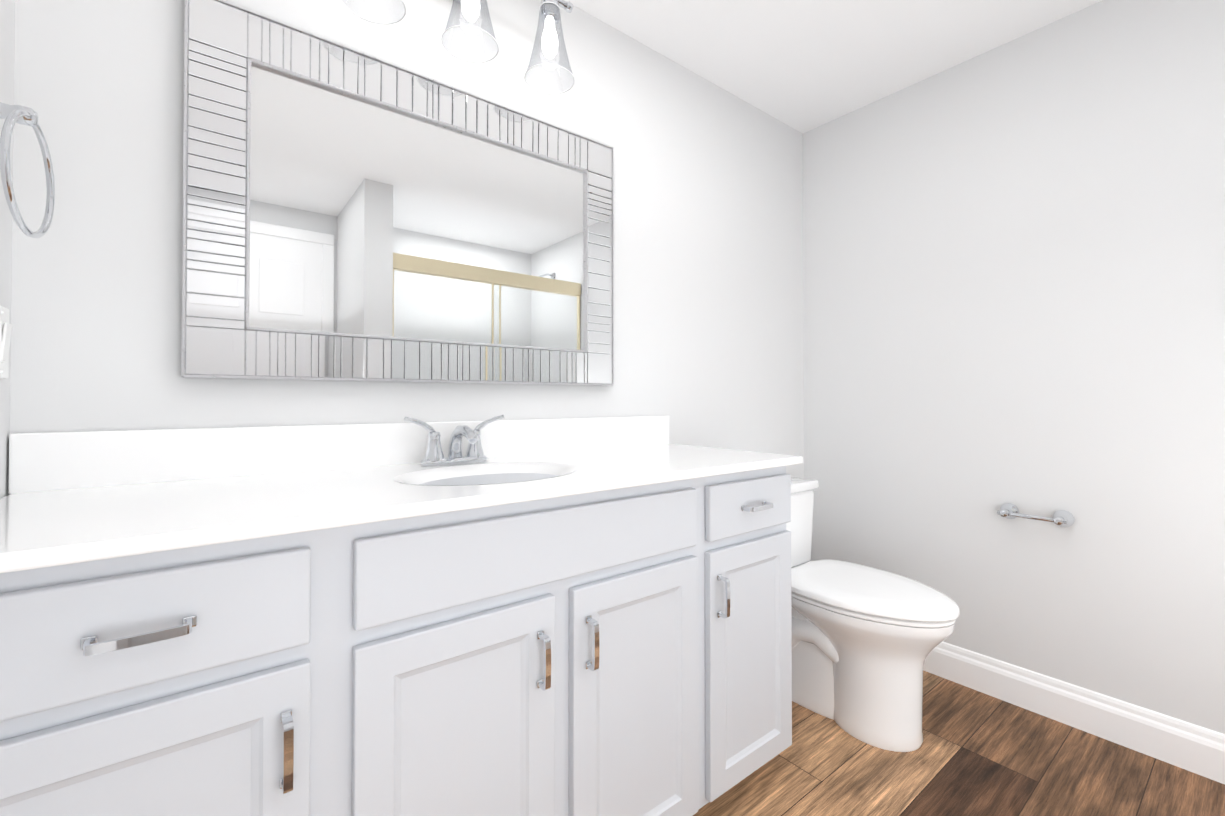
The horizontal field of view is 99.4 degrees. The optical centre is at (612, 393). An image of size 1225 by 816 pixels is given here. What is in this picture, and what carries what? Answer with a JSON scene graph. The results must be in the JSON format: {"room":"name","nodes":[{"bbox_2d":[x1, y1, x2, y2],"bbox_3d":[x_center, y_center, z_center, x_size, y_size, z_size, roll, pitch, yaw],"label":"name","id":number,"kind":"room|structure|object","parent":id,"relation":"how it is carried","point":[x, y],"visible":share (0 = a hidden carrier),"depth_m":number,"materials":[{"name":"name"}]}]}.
{"room":"bathroom","nodes":[
{"label":"bathroom","id":0,"kind":"room"},
{"bbox_2d":[0,0,14,498],"bbox_3d":[-0.273,-0.099,-0.157,0.100,2.231,2.760,0,-1,-38],"label":"wall","id":1,"kind":"structure","parent":0,"point":[7,37],"depth_m":0.86,"materials":[{"name":"white paint"}]},
{"bbox_2d":[0,306,11,378],"bbox_3d":[-0.962,-0.081,0.820,0.014,0.114,0.074,0,-1,-38],"label":"switch plate","id":2,"kind":"object","parent":1,"relation":"attached to","point":[5,331],"visible":1,"depth_m":0.82,"materials":[{"name":"white plastic"}]},
{"bbox_2d":[0,102,54,237],"bbox_3d":[-0.811,-0.309,0.685,0.080,0.195,0.164,0,-1,-38],"label":"towel ring","id":3,"kind":"object","parent":1,"relation":"attached to","point":[11,115],"visible":1,"depth_m":0.69,"materials":[{"name":"silver metal"}]},
{"bbox_2d":[9,0,803,494],"bbox_3d":[-0.107,-0.079,1.661,2.602,2.231,0.100,0,-1,-38],"label":"wall","id":4,"kind":"structure","parent":0,"point":[709,330],"depth_m":1.33,"materials":[{"name":"white paint"}]},
{"bbox_2d":[8,415,668,490],"bbox_3d":[-0.410,0.124,1.343,1.530,0.101,0.019,0,-1,-38],"label":"backsplash","id":5,"kind":"structure","parent":4,"relation":"attached to","point":[44,461],"depth_m":1.10,"materials":[{"name":"white stone"}]},
{"bbox_2d":[181,0,613,385],"bbox_3d":[-0.419,-0.406,1.334,1.054,0.758,0.030,0,-1,-38],"label":"mirror","id":6,"kind":"object","parent":4,"relation":"attached to","point":[350,214],"visible":0.98,"depth_m":1.22,"materials":[{"name":"white mirror"}]},
{"bbox_2d":[341,0,574,94],"bbox_3d":[-0.361,-0.980,1.285,0.589,0.271,0.189,0,-1,-38],"label":"sconce","id":7,"kind":"object","parent":4,"relation":"attached to","point":[549,11],"visible":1,"depth_m":1.38,"materials":[{"name":"clear glass"}]},
{"bbox_2d":[565,0,1101,132],"bbox_3d":[0.713,-1.231,0.626,2.602,0.050,2.760,0,-1,-38],"label":"ceiling","id":8,"kind":"structure","parent":0,"point":[802,66],"depth_m":1.75,"materials":[{"name":"white paint"}]},
{"bbox_2d":[693,670,1224,815],"bbox_3d":[0.713,1.050,0.601,2.602,0.050,2.760,0,-1,-38],"label":"floor","id":9,"kind":"structure","parent":0,"point":[977,753],"depth_m":1.41,"materials":[{"name":"brown wood"}]},
{"bbox_2d":[0,459,802,815],"bbox_3d":[-0.251,0.612,1.142,1.540,0.839,0.522,0,-1,-38],"label":"bathroom vanity","id":10,"kind":"object","parent":9,"relation":"on","point":[536,617],"depth_m":0.82,"materials":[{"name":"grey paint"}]},
{"bbox_2d":[0,443,802,558],"bbox_3d":[-0.246,0.182,1.154,1.556,0.021,0.517,0,-1,-38],"label":"countertop","id":11,"kind":"structure","parent":10,"relation":"on","point":[117,514],"depth_m":0.87,"materials":[{"name":"white stone"}]},
{"bbox_2d":[404,415,503,465],"bbox_3d":[-0.359,0.113,1.240,0.249,0.118,0.144,0,-1,-38],"label":"faucet","id":12,"kind":"object","parent":11,"relation":"on","point":[434,456],"depth_m":1.25,"materials":[{"name":"silver metal"}]},
{"bbox_2d":[786,477,958,751],"bbox_3d":[0.725,0.686,1.741,0.452,0.704,0.758,0,-1,-38],"label":"toilet","id":13,"kind":"object","parent":9,"relation":"on","point":[866,640],"visible":0.71,"depth_m":1.55,"materials":[{"name":"white ceramic"}]},
{"bbox_2d":[803,0,1224,733],"bbox_3d":[1.698,-0.082,1.384,0.100,2.231,2.760,0,-1,-38],"label":"wall","id":14,"kind":"structure","parent":0,"point":[1013,270],"depth_m":1.68,"materials":[{"name":"white paint"}]},
{"bbox_2d":[997,503,1074,526],"bbox_3d":[1.356,0.397,1.675,0.068,0.054,0.194,0,-1,-38],"label":"toilet paper holder","id":15,"kind":"object","parent":14,"relation":"attached to","point":[1062,518],"visible":1,"depth_m":1.65,"materials":[{"name":"silver metal"}]},
{"bbox_2d":[923,642,1224,783],"bbox_3d":[1.419,0.974,1.637,0.015,0.126,1.800,0,-1,-38],"label":"baseboard","id":16,"kind":"structure","parent":14,"relation":"attached to","point":[1193,748],"depth_m":1.58,"materials":[{"name":"white paint"}]}
]}

